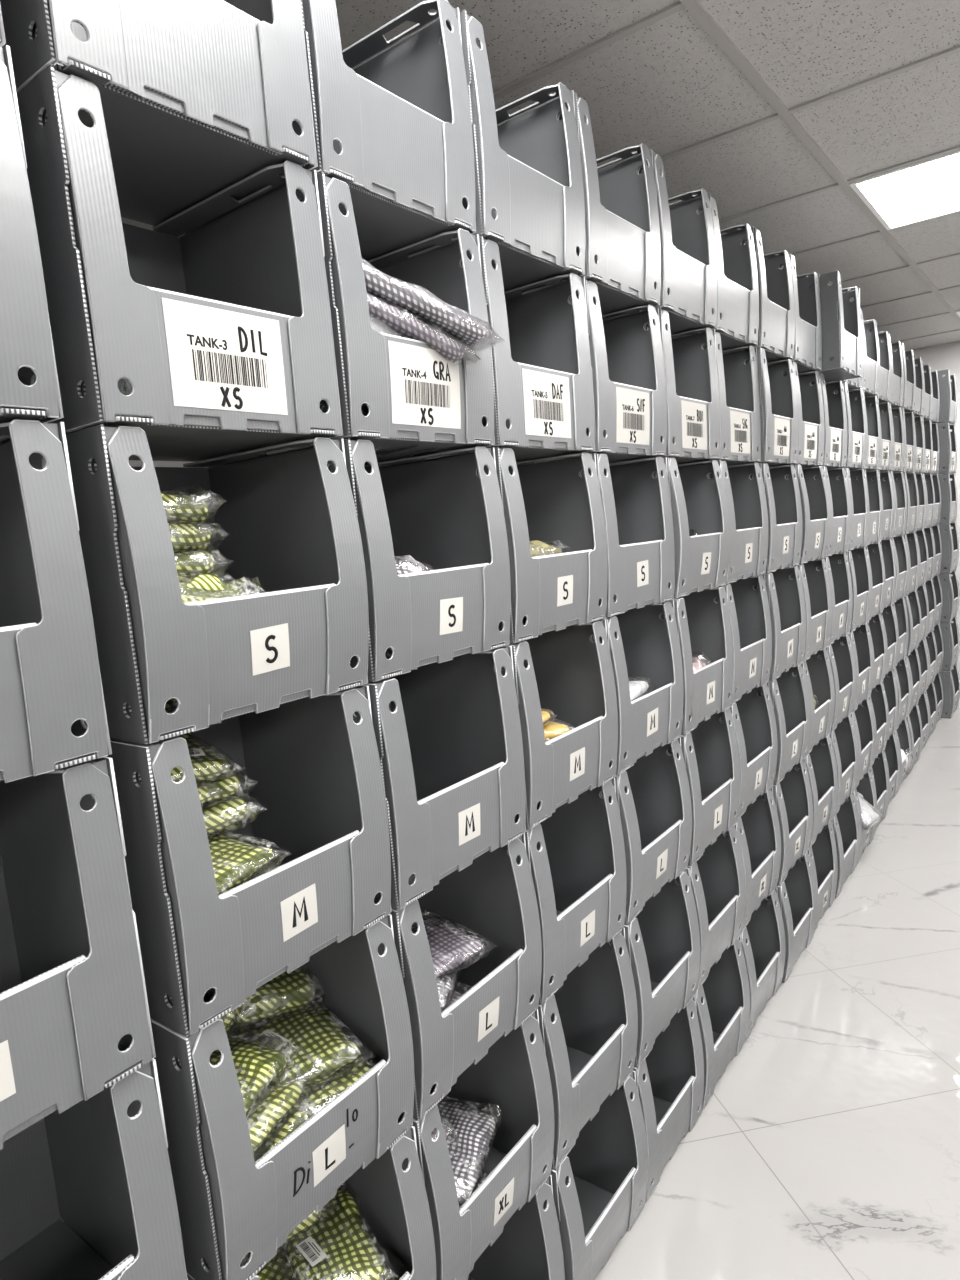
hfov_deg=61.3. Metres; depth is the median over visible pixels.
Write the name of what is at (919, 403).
storage bin
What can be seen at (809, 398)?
storage bin
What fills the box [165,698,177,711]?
packet
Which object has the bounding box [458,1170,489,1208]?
packet
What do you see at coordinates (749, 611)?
storage bin
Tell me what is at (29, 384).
storage bin
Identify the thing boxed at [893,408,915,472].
storage bin
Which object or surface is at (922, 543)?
storage bin
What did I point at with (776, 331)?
storage bin
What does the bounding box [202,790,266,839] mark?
packet
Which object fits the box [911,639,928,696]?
storage bin
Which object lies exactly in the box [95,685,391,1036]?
storage bin
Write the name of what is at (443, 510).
storage bin
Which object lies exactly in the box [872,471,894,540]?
storage bin
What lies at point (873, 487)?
storage bin
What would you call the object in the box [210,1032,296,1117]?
packet
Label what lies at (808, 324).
storage bin
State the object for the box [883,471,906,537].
storage bin
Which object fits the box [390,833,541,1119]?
storage bin
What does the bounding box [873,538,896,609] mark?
storage bin
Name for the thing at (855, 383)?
storage bin
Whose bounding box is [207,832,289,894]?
packet
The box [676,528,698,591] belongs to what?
packet
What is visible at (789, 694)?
storage bin
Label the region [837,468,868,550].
storage bin
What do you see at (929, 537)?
storage bin
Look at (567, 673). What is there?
storage bin
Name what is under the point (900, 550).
storage bin
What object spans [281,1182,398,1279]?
packet
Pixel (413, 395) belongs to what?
storage bin
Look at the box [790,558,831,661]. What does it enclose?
storage bin
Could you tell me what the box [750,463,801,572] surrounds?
storage bin
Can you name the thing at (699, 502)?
storage bin
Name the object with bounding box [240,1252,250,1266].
packet
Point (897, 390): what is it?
storage bin
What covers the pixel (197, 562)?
packet
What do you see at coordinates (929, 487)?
storage bin
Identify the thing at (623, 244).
storage bin
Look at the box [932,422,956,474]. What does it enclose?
storage bin
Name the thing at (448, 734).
storage bin
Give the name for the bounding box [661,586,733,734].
storage bin
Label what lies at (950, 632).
storage bin
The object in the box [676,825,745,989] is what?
storage bin
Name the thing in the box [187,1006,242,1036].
packet
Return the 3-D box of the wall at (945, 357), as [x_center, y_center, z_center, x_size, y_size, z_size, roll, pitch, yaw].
[4.159,-0.809,5.008,7.200,2.406,0.100,1,9,37]
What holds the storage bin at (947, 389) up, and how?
on the storage bin at (947, 439)
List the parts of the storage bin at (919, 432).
panel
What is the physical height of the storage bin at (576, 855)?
0.302 m
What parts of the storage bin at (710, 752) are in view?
panel, panel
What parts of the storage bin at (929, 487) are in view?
panel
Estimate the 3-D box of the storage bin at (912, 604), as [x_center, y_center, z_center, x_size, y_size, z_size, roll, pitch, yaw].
[2.118,-0.091,4.233,0.293,0.302,0.304,1,9,37]
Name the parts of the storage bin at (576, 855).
panel, panel, floor panel, panel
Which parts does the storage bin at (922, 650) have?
panel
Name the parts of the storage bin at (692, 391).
panel, floor panel, panel, panel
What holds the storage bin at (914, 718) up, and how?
on the floor
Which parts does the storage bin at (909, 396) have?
panel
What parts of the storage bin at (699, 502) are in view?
panel, panel, floor panel, panel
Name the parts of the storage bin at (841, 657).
panel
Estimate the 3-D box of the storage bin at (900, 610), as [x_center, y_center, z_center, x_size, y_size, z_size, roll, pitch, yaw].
[1.925,-0.044,3.992,0.288,0.302,0.304,1,9,37]
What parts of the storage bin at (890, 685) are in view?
panel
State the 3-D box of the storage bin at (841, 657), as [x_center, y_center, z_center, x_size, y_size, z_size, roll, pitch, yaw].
[1.200,0.148,2.996,0.293,0.302,0.304,1,9,37]
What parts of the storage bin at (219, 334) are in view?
panel, panel, floor panel, panel, panel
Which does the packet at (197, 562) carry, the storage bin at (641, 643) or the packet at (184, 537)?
the packet at (184, 537)
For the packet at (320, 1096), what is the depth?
1.03 m
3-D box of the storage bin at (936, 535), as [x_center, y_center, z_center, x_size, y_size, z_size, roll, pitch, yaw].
[2.633,-0.536,4.944,0.288,0.302,0.304,1,9,37]
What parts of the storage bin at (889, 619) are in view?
panel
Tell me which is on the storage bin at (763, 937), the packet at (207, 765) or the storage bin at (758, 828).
the storage bin at (758, 828)
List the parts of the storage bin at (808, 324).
panel, floor panel, panel, panel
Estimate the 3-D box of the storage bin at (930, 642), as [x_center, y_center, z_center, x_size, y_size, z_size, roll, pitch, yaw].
[2.505,0.114,4.772,0.293,0.302,0.304,1,9,37]
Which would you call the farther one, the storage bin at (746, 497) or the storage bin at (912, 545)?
the storage bin at (912, 545)
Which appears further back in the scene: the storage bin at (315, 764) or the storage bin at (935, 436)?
the storage bin at (935, 436)
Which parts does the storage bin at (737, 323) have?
floor panel, panel, panel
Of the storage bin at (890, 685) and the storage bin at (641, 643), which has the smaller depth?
the storage bin at (641, 643)
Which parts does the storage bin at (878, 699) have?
panel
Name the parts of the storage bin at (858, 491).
panel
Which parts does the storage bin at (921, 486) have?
panel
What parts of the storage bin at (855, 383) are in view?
floor panel, panel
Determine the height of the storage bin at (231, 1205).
0.302 m
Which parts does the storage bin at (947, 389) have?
panel, panel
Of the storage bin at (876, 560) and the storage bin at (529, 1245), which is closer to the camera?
the storage bin at (529, 1245)
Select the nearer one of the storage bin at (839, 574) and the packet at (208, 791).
the packet at (208, 791)
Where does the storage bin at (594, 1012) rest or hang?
on the storage bin at (610, 1152)
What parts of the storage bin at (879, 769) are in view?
panel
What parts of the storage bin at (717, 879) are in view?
panel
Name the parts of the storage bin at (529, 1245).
panel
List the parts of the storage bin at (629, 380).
panel, floor panel, panel, panel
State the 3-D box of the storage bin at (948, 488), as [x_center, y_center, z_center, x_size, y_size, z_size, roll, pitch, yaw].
[2.834,-0.885,5.120,0.283,0.302,0.304,1,9,37]
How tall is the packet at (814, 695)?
0.196 m
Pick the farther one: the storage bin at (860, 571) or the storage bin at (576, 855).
the storage bin at (860, 571)
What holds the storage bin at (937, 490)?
on the storage bin at (936, 535)
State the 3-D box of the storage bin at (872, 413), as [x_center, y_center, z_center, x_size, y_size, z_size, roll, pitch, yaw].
[1.486,-0.852,3.377,0.283,0.302,0.304,1,9,37]
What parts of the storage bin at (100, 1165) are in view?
panel, floor panel, panel, panel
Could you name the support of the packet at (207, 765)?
on the packet at (208, 791)
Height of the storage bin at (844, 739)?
0.302 m
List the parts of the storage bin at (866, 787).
panel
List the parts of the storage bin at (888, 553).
panel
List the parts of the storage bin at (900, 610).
panel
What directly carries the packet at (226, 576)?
on the packet
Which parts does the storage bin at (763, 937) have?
panel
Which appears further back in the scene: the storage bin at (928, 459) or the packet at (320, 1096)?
the storage bin at (928, 459)
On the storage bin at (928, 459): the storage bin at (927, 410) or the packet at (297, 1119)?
the storage bin at (927, 410)
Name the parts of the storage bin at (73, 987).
panel, panel, floor panel, panel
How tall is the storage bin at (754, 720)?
0.302 m
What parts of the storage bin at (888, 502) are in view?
panel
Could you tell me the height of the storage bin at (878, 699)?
0.302 m
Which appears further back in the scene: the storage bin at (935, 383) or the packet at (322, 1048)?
the storage bin at (935, 383)
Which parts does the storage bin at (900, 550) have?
panel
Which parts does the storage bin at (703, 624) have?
panel, panel, floor panel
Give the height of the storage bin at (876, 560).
0.302 m
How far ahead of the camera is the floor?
1.89 m
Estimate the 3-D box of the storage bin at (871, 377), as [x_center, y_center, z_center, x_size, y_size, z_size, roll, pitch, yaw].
[1.461,-1.153,3.336,0.283,0.302,0.304,1,9,37]
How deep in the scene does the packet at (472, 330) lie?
1.07 m
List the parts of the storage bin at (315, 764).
panel, panel, panel, floor panel, panel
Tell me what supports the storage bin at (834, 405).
on the storage bin at (839, 494)
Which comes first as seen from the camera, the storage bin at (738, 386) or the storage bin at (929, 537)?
the storage bin at (738, 386)
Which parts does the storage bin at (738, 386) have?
floor panel, panel, panel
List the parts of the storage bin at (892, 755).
panel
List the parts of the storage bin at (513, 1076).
panel, panel, floor panel, panel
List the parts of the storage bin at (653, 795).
panel, floor panel, panel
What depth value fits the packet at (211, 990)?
0.89 m
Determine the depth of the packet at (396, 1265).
1.13 m
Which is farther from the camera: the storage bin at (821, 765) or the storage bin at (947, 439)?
the storage bin at (947, 439)
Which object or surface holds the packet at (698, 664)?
in the storage bin at (703, 624)
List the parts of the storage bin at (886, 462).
panel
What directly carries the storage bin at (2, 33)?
on the storage bin at (29, 384)
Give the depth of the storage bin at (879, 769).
3.60 m
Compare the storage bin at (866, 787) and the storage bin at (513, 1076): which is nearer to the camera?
the storage bin at (513, 1076)
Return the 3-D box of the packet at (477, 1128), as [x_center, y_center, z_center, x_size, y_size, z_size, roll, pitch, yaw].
[-0.049,0.810,1.300,0.132,0.065,0.219,-3,8,15]
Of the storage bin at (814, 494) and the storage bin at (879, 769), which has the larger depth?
the storage bin at (879, 769)
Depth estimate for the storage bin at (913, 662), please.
4.28 m
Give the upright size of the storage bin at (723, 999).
0.302 m
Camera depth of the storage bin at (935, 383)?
4.83 m
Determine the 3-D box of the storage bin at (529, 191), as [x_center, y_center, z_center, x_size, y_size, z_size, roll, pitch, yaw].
[-0.023,-0.771,1.369,0.283,0.302,0.304,1,9,37]
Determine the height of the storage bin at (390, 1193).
0.302 m
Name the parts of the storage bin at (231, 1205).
panel, panel, floor panel, panel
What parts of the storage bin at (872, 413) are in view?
panel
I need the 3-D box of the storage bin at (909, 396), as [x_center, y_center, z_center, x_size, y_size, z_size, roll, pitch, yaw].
[2.011,-1.297,4.080,0.283,0.302,0.304,1,9,37]
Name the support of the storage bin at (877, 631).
on the storage bin at (878, 699)
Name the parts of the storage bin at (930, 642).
panel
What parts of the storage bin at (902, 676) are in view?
panel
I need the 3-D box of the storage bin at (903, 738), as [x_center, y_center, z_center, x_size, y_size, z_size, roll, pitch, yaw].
[1.978,0.559,4.070,0.293,0.302,0.304,1,9,37]
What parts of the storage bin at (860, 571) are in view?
panel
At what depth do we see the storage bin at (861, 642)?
3.24 m
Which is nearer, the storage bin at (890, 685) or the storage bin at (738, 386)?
the storage bin at (738, 386)
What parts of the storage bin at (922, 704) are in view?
panel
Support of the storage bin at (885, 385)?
on the storage bin at (886, 462)
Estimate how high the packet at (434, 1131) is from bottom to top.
0.066 m
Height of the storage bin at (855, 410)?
0.302 m
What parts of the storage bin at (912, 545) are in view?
panel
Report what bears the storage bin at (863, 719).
on the storage bin at (866, 787)
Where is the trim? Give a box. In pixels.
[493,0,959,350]
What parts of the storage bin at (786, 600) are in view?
panel, panel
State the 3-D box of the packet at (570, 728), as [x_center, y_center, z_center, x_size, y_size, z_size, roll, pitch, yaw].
[0.068,0.231,1.441,0.165,0.148,0.218,1,9,37]
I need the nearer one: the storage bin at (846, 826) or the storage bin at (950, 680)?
the storage bin at (846, 826)
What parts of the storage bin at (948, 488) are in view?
panel, panel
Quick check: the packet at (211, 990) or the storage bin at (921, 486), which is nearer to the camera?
the packet at (211, 990)
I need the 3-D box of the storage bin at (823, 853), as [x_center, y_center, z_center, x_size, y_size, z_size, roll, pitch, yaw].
[1.060,0.798,2.833,0.288,0.302,0.304,1,9,37]
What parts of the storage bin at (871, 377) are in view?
panel, floor panel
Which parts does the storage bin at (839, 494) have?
panel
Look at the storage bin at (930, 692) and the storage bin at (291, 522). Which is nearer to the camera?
the storage bin at (291, 522)
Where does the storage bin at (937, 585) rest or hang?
on the storage bin at (937, 633)
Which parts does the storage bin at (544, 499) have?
panel, panel, floor panel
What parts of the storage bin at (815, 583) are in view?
panel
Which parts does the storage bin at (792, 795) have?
panel, panel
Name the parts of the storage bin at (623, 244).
panel, floor panel, panel, panel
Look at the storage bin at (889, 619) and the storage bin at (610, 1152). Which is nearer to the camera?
the storage bin at (610, 1152)
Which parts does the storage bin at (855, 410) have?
panel, floor panel, panel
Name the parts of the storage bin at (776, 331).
panel, floor panel, panel, panel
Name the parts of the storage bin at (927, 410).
panel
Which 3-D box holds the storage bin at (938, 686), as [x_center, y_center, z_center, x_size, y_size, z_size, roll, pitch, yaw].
[2.708,0.368,5.062,0.293,0.302,0.304,1,9,37]
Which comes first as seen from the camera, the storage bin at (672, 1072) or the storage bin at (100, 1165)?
the storage bin at (100, 1165)
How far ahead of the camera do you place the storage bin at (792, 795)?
2.54 m
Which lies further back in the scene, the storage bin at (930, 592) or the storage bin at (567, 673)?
the storage bin at (930, 592)
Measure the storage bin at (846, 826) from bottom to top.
0.302 m
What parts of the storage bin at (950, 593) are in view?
panel, panel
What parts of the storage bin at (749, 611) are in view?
panel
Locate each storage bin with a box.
[0,0,317,225]
[0,5,5,46]
[0,45,63,435]
[0,419,111,782]
[0,757,155,1149]
[0,1042,187,1279]
[17,64,342,461]
[63,1220,113,1267]
[66,425,368,743]
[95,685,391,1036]
[150,913,413,1279]
[185,0,476,260]
[187,1121,436,1279]
[267,172,494,464]
[328,439,510,681]
[354,646,525,909]
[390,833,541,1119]
[412,1009,553,1279]
[458,928,637,1169]
[459,10,584,292]
[468,1147,564,1279]
[479,236,595,461]
[495,447,607,642]
[501,620,617,828]
[525,778,626,1004]
[550,1046,647,1279]
[559,93,660,319]
[570,278,666,462]
[570,995,703,1201]
[581,453,674,616]
[592,601,683,774]
[601,737,691,923]
[603,151,716,337]
[611,868,699,1067]
[614,308,720,463]
[653,457,730,597]
[653,935,749,1109]
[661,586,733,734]
[668,707,739,865]
[673,197,758,350]
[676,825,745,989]
[677,332,760,465]
[708,461,767,583]
[715,575,771,703]
[721,683,777,817]
[725,227,794,362]
[725,787,780,929]
[728,347,798,466]
[730,888,785,1038]
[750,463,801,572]
[754,566,805,680]
[758,663,810,784]
[762,758,812,885]
[767,850,816,982]
[770,362,824,467]
[779,253,821,375]
[786,465,830,563]
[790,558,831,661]
[793,647,834,754]
[795,734,837,847]
[800,821,837,931]
[803,372,846,468]
[809,270,861,384]
[814,466,850,556]
[817,552,852,644]
[818,634,855,731]
[822,714,858,815]
[824,793,859,897]
[829,381,866,469]
[837,307,863,391]
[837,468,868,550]
[839,547,871,632]
[841,622,873,711]
[844,697,875,788]
[845,770,876,865]
[850,395,880,469]
[857,470,882,544]
[859,542,885,619]
[861,310,879,396]
[861,613,886,691]
[862,682,888,762]
[863,750,888,831]
[866,402,892,470]
[869,328,891,402]
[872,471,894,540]
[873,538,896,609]
[874,604,898,677]
[876,669,897,739]
[878,733,899,803]
[880,407,904,471]
[883,334,903,407]
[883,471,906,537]
[885,535,908,602]
[886,597,908,666]
[887,658,910,729]
[889,718,911,790]
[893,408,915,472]
[894,342,915,411]
[897,472,918,533]
[897,532,919,595]
[898,590,921,655]
[899,649,921,714]
[901,704,922,773]
[907,416,924,472]
[908,356,923,415]
[909,473,925,529]
[909,529,928,587]
[911,584,928,642]
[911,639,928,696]
[912,692,929,749]
[916,362,931,419]
[916,416,932,473]
[917,473,934,527]
[918,527,934,580]
[918,579,935,636]
[919,630,936,689]
[920,682,937,740]
[924,368,939,422]
[925,423,939,473]
[926,474,940,524]
[926,525,941,577]
[927,575,942,626]
[928,623,943,674]
[928,672,943,722]
[932,369,956,424]
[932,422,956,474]
[933,473,956,523]
[933,522,958,573]
[933,570,959,622]
[934,617,958,670]
[935,664,959,718]
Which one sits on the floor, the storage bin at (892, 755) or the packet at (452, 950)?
the storage bin at (892, 755)
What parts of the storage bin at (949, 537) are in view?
panel, panel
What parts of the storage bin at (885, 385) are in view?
panel, floor panel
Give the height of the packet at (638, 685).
0.053 m
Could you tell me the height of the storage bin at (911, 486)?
0.302 m
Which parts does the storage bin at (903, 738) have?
panel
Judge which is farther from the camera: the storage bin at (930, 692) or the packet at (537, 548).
the storage bin at (930, 692)
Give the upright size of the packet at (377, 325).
0.095 m
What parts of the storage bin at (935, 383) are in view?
panel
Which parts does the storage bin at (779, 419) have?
panel, floor panel, panel, panel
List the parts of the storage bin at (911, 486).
panel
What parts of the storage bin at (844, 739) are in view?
panel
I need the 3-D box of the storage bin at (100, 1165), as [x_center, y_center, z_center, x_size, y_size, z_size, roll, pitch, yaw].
[-0.501,0.581,0.773,0.283,0.302,0.304,1,9,37]
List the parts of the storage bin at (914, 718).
panel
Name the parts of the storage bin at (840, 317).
panel, floor panel, panel, panel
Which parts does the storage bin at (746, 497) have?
panel, panel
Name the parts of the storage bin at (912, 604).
panel, panel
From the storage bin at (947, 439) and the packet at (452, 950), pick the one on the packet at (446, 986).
the packet at (452, 950)
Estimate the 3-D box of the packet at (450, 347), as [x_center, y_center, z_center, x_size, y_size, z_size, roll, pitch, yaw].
[-0.128,-0.425,1.105,0.233,0.106,0.132,-10,9,-36]
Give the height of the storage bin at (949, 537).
0.302 m
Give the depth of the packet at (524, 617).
1.34 m
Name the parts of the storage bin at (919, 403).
panel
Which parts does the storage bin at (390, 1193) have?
panel, panel, panel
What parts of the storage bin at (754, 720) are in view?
panel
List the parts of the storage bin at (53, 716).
panel, floor panel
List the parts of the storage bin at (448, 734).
panel, panel, floor panel, panel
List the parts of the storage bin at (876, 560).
panel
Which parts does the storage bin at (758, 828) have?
panel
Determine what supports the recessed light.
in the ceiling
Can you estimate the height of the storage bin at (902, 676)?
0.302 m
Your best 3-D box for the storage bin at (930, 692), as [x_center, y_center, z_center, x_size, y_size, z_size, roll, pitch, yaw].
[2.529,0.416,4.812,0.293,0.302,0.304,1,9,37]
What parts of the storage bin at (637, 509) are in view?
panel, panel, panel, floor panel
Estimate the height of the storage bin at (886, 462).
0.302 m
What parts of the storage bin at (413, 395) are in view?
panel, floor panel, panel, panel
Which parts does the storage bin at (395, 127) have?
panel, floor panel, panel, panel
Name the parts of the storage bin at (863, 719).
panel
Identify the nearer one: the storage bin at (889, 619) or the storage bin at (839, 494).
the storage bin at (839, 494)
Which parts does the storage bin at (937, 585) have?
panel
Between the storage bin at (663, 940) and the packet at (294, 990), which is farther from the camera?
the storage bin at (663, 940)
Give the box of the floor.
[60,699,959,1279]
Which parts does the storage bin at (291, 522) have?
panel, panel, floor panel, panel, panel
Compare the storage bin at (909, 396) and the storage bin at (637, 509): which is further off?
the storage bin at (909, 396)
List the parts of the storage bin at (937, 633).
panel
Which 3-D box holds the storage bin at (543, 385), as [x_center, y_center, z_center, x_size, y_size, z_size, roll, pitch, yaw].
[-0.001,-0.470,1.410,0.278,0.302,0.304,1,9,37]
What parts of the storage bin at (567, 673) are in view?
panel, panel, floor panel, panel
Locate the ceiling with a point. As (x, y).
(666, 86)
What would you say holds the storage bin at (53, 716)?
on the storage bin at (73, 987)
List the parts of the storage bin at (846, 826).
panel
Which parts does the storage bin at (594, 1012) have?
panel, floor panel, panel, panel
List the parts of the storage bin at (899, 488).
panel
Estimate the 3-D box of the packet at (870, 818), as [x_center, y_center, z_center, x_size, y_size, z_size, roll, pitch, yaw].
[1.519,0.676,3.249,0.148,0.163,0.259,1,9,36]
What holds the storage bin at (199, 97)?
on the storage bin at (219, 334)
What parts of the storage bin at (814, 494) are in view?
panel, panel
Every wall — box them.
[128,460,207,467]
[907,343,959,676]
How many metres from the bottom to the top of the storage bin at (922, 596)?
0.302 m
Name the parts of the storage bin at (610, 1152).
panel, floor panel, panel, panel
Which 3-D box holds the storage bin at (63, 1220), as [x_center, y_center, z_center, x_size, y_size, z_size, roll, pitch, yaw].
[-0.476,0.883,0.812,0.283,0.302,0.304,1,9,37]
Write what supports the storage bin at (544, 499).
on the storage bin at (567, 673)
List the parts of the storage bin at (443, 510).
panel, panel, floor panel, panel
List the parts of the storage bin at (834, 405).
floor panel, panel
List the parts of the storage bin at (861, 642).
panel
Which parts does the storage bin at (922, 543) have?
panel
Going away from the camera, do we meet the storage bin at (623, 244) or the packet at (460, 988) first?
the packet at (460, 988)
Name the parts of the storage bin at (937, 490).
panel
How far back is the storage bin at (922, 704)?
4.59 m
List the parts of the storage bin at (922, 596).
panel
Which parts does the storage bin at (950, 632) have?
panel, panel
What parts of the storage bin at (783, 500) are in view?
panel, panel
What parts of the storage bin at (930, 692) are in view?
panel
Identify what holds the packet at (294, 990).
on the packet at (322, 1048)
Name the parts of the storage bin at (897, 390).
panel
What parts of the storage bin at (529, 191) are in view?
panel, floor panel, panel, panel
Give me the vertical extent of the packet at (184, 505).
0.054 m
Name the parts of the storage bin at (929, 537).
panel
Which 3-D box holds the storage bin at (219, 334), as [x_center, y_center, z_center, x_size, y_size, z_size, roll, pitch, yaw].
[-0.376,-0.375,0.921,0.278,0.302,0.304,1,9,37]
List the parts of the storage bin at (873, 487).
panel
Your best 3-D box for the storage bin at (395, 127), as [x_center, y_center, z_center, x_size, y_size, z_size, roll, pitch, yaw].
[-0.213,-0.724,1.126,0.283,0.302,0.304,1,9,37]
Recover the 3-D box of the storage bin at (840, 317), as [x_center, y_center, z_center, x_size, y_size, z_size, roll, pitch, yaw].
[1.139,-1.057,2.808,0.278,0.302,0.304,1,9,37]
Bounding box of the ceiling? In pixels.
[121,0,959,351]
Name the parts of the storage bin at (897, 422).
panel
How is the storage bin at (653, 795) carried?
on the storage bin at (663, 940)
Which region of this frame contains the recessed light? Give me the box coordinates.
[849,150,959,230]
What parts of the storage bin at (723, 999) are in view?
floor panel, panel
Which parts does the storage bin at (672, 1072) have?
panel, panel, floor panel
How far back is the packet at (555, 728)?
1.42 m
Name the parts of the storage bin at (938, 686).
panel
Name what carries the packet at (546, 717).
on the packet at (555, 728)
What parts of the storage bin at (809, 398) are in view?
floor panel, panel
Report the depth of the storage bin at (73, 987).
0.75 m
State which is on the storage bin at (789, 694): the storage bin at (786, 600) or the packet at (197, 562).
the storage bin at (786, 600)
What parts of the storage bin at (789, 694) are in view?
panel, panel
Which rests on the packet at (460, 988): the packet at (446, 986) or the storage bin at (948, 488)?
the packet at (446, 986)
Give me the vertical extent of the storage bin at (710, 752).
0.302 m
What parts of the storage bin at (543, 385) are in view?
panel, floor panel, panel, panel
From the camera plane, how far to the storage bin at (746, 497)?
2.19 m
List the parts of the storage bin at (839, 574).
panel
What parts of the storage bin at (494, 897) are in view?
panel, floor panel, panel, panel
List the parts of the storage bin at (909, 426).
panel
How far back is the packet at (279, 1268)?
1.05 m
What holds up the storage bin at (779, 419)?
on the storage bin at (783, 500)
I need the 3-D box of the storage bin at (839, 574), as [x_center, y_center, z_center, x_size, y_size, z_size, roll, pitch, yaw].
[1.172,-0.154,2.959,0.288,0.302,0.304,1,9,37]
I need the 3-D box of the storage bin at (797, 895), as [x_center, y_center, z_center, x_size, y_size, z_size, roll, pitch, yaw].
[0.880,0.846,2.583,0.293,0.302,0.304,1,9,37]
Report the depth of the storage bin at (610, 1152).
1.62 m
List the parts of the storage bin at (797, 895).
panel, panel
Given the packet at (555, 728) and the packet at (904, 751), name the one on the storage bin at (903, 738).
the packet at (904, 751)
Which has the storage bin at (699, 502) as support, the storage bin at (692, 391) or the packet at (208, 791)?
the storage bin at (692, 391)
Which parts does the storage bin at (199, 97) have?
panel, panel, floor panel, panel, panel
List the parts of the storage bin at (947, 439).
panel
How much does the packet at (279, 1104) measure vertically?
0.067 m
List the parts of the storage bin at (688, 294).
panel, floor panel, panel, panel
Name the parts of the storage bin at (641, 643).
panel, floor panel, panel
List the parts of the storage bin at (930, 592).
panel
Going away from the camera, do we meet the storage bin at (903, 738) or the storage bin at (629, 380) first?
the storage bin at (629, 380)
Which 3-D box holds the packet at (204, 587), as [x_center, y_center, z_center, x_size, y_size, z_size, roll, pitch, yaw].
[-0.313,-0.032,0.875,0.061,0.102,0.198,0,9,31]
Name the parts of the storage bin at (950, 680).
panel, panel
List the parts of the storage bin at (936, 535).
panel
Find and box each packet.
[160,486,226,526]
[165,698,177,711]
[168,518,229,552]
[171,733,244,782]
[174,546,233,577]
[178,570,235,582]
[178,574,266,602]
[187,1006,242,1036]
[196,769,257,808]
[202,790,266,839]
[204,988,214,995]
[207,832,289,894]
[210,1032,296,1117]
[228,964,328,1033]
[235,996,373,1097]
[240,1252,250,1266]
[247,1073,315,1160]
[255,1099,315,1161]
[256,1246,295,1279]
[257,1206,336,1273]
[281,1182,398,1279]
[297,1040,375,1117]
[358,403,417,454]
[362,258,504,350]
[367,292,479,365]
[370,316,400,336]
[374,1242,407,1279]
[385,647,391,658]
[394,555,435,574]
[411,910,497,981]
[413,1113,460,1145]
[436,969,460,1011]
[437,1095,502,1205]
[449,981,471,1005]
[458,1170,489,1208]
[522,616,571,626]
[530,540,570,556]
[537,725,573,809]
[541,708,556,726]
[543,718,573,741]
[628,676,655,700]
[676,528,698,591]
[684,652,711,721]
[813,694,819,709]
[846,792,881,829]
[901,747,912,774]
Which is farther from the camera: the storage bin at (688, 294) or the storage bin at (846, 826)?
the storage bin at (846, 826)
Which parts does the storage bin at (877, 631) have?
panel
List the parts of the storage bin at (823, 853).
panel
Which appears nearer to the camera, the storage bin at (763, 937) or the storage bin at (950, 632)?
the storage bin at (763, 937)
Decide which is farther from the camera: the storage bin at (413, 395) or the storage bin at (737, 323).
the storage bin at (737, 323)
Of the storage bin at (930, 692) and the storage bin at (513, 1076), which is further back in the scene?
the storage bin at (930, 692)
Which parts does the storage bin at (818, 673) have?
panel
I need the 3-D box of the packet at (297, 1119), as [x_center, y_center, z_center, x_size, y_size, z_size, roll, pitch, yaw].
[-0.289,0.598,0.962,0.144,0.056,0.167,-1,8,27]
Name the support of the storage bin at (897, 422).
on the storage bin at (899, 488)
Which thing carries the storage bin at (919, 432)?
on the storage bin at (921, 486)
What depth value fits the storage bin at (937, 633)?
5.04 m
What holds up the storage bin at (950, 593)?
on the storage bin at (950, 632)
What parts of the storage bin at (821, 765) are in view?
panel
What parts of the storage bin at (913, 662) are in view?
panel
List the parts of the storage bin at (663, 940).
panel, floor panel, panel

